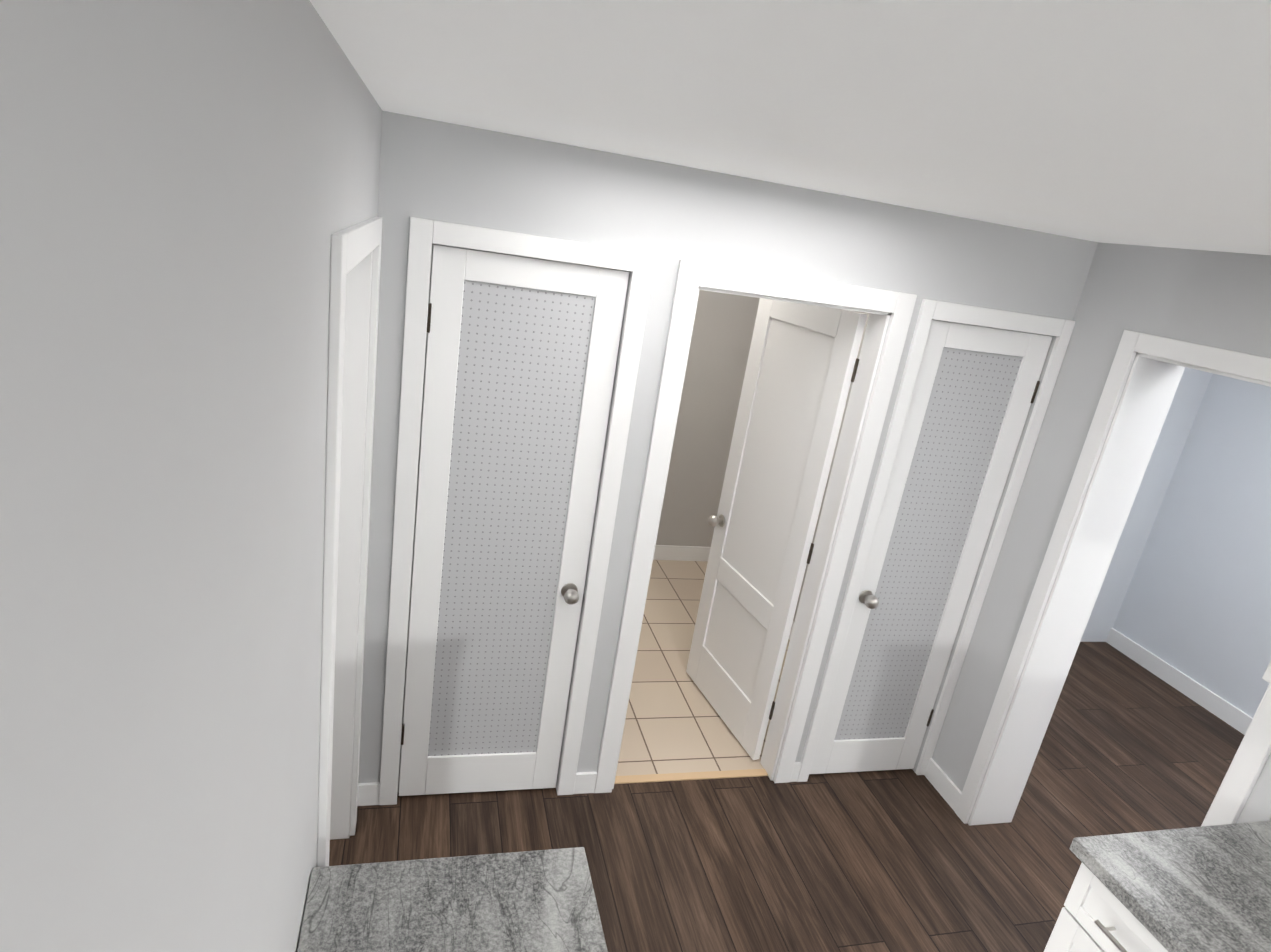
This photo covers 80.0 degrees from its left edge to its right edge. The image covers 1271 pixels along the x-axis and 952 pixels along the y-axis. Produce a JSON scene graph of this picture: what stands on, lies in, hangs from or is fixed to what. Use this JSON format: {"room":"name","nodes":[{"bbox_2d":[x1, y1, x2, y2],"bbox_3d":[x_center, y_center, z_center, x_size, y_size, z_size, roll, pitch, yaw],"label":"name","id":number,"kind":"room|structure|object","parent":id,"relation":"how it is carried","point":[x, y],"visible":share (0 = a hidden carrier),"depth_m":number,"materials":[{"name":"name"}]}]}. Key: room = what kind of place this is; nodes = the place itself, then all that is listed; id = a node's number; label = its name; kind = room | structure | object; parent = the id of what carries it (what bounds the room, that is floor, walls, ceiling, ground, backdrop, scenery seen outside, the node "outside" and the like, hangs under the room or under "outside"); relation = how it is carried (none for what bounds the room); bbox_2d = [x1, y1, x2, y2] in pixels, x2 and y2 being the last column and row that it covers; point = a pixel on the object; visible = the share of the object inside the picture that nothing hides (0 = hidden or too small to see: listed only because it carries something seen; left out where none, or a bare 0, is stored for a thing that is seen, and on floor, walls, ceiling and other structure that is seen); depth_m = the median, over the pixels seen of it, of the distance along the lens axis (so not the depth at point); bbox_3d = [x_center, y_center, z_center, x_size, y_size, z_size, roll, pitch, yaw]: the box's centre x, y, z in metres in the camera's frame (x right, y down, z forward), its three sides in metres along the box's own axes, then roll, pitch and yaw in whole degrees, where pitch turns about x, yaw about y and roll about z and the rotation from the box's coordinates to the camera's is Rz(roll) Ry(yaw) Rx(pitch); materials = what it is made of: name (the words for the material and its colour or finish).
{"room":"kitchen","nodes":[
{"label":"kitchen","id":0,"kind":"room"},
{"bbox_2d":[0,0,381,951],"bbox_3d":[-0.244,1.104,-0.190,0.120,2.410,5.859,4,19,-16],"label":"wall","id":1,"kind":"structure","parent":0,"point":[188,188],"depth_m":0.50,"materials":[{"name":"paint"}]},
{"bbox_2d":[297,847,607,951],"bbox_3d":[0.126,2.028,-0.388,0.589,0.910,4.688,4,19,-16],"label":"countertop","id":2,"kind":"structure","parent":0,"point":[536,901],"depth_m":1.48,"materials":[{"name":"grey stone"}]},
{"bbox_2d":[560,261,759,546],"bbox_3d":[-0.029,-0.581,4.976,1.800,2.410,0.120,4,19,-16],"label":"wall","id":3,"kind":"structure","parent":0,"point":[721,337],"depth_m":5.11,"materials":[{"name":"paint"}]},
{"bbox_2d":[653,545,710,560],"bbox_3d":[-0.180,0.521,5.276,1.800,0.110,0.014,4,19,-16],"label":"baseboard","id":4,"kind":"structure","parent":3,"relation":"attached to","point":[662,552],"depth_m":5.41,"materials":[{"name":"white wood"}]},
{"bbox_2d":[358,111,1097,790],"bbox_3d":[0.359,0.169,2.906,2.868,2.410,0.120,4,19,-16],"label":"wall","id":5,"kind":"structure","parent":0,"point":[666,213],"depth_m":2.51,"materials":[{"name":"paint"}]},
{"bbox_2d":[398,244,628,795],"bbox_3d":[-0.463,0.295,2.661,0.616,2.058,0.113,4,19,-16],"label":"closet door","id":6,"kind":"structure","parent":5,"relation":"in","point":[521,356],"depth_m":2.63,"materials":[{"name":"white wood"}]},
{"bbox_2d":[614,769,767,783],"bbox_3d":[0.241,1.304,3.289,0.741,0.006,0.040,4,19,-16],"label":"trim","id":7,"kind":"structure","parent":5,"relation":"attached to","point":[688,776],"depth_m":3.28,"materials":[{"name":"beige wood"}]},
{"bbox_2d":[686,298,866,759],"bbox_3d":[0.538,0.222,3.424,0.208,2.018,0.716,4,19,-16],"label":"hall door","id":8,"kind":"structure","parent":5,"relation":"in","point":[801,367],"depth_m":3.36,"materials":[{"name":"white wood"}]},
{"bbox_2d":[809,319,1051,773],"bbox_3d":[1.194,0.409,3.139,0.568,2.039,0.113,4,19,-16],"label":"closet door","id":9,"kind":"structure","parent":5,"relation":"in","point":[975,389],"depth_m":3.12,"materials":[{"name":"white wood"}]},
{"bbox_2d":[329,560,1243,951],"bbox_3d":[0.988,1.984,1.690,8.025,0.050,8.330,4,19,-16],"label":"floor","id":10,"kind":"structure","parent":0,"point":[895,860],"depth_m":3.07,"materials":[{"name":"brown wood"}]},
{"bbox_2d":[1044,820,1270,951],"bbox_3d":[1.442,1.457,1.973,0.703,0.900,0.404,4,19,-16],"label":"base cabinet","id":11,"kind":"object","parent":10,"relation":"on","point":[1201,889],"depth_m":1.88,"materials":[{"name":"white stone"}]},
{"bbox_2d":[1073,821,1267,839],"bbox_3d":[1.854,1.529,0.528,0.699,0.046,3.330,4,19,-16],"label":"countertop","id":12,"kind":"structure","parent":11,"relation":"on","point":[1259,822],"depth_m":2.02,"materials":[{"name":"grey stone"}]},
{"bbox_2d":[1164,928,1270,951],"bbox_3d":[1.571,1.640,1.484,0.703,0.900,0.909,4,19,-16],"label":"base cabinet","id":13,"kind":"object","parent":10,"relation":"on","point":[1252,939],"depth_m":1.69,"materials":[{"name":"white stone"}]},
{"bbox_2d":[310,0,1270,254],"bbox_3d":[1.356,-0.338,0.918,8.025,0.080,8.330,4,19,-16],"label":"ceiling","id":14,"kind":"structure","parent":0,"point":[1139,122],"depth_m":0.98,"materials":[{"name":"paint"}]},
{"bbox_2d":[793,311,869,621],"bbox_3d":[1.164,-0.162,4.287,0.120,2.410,2.231,4,19,-16],"label":"wall","id":15,"kind":"structure","parent":0,"point":[868,314],"depth_m":4.25,"materials":[{"name":"paint"}]},
{"bbox_2d":[789,621,793,639],"bbox_3d":[0.943,0.933,4.572,0.014,0.110,2.111,4,19,-16],"label":"baseboard","id":16,"kind":"structure","parent":15,"relation":"attached to","point":[793,621],"depth_m":4.56,"materials":[{"name":"white wood"}]},
{"bbox_2d":[932,242,1270,823],"bbox_3d":[2.345,1.268,0.552,0.220,2.410,5.859,4,19,-16],"label":"wall","id":17,"kind":"structure","parent":0,"point":[1219,299],"depth_m":2.82,"materials":[{"name":"paint"}]},
{"bbox_2d":[924,758,961,810],"bbox_3d":[1.390,1.393,3.430,0.014,0.095,0.253,4,19,-16],"label":"baseboard","id":18,"kind":"structure","parent":17,"relation":"attached to","point":[947,788],"depth_m":3.41,"materials":[{"name":"white wood"}]},
{"bbox_2d":[1262,661,1270,683],"bbox_3d":[1.897,0.282,1.302,0.342,0.896,1.094,4,19,-16],"label":"upper cabinet","id":19,"kind":"object","parent":17,"relation":"attached to","point":[1266,676],"visible":1,"depth_m":1.89,"materials":[{"name":"white wood"}]},
{"bbox_2d":[1080,367,1211,641],"bbox_3d":[2.426,-0.071,4.615,2.010,2.410,0.120,4,19,-16],"label":"wall","id":20,"kind":"structure","parent":0,"point":[1192,387],"depth_m":4.87,"materials":[{"name":"paint"}]},
{"bbox_2d":[1112,373,1270,717],"bbox_3d":[4.326,1.208,1.678,0.120,2.410,7.000,4,19,-16],"label":"wall","id":21,"kind":"structure","parent":0,"point":[1185,589],"depth_m":4.55,"materials":[{"name":"paint"}]},
{"bbox_2d":[1106,628,1252,734],"bbox_3d":[3.385,1.278,4.701,0.014,0.110,1.100,4,19,-16],"label":"baseboard","id":22,"kind":"structure","parent":21,"relation":"attached to","point":[1233,716],"depth_m":4.69,"materials":[{"name":"white wood"}]}
]}

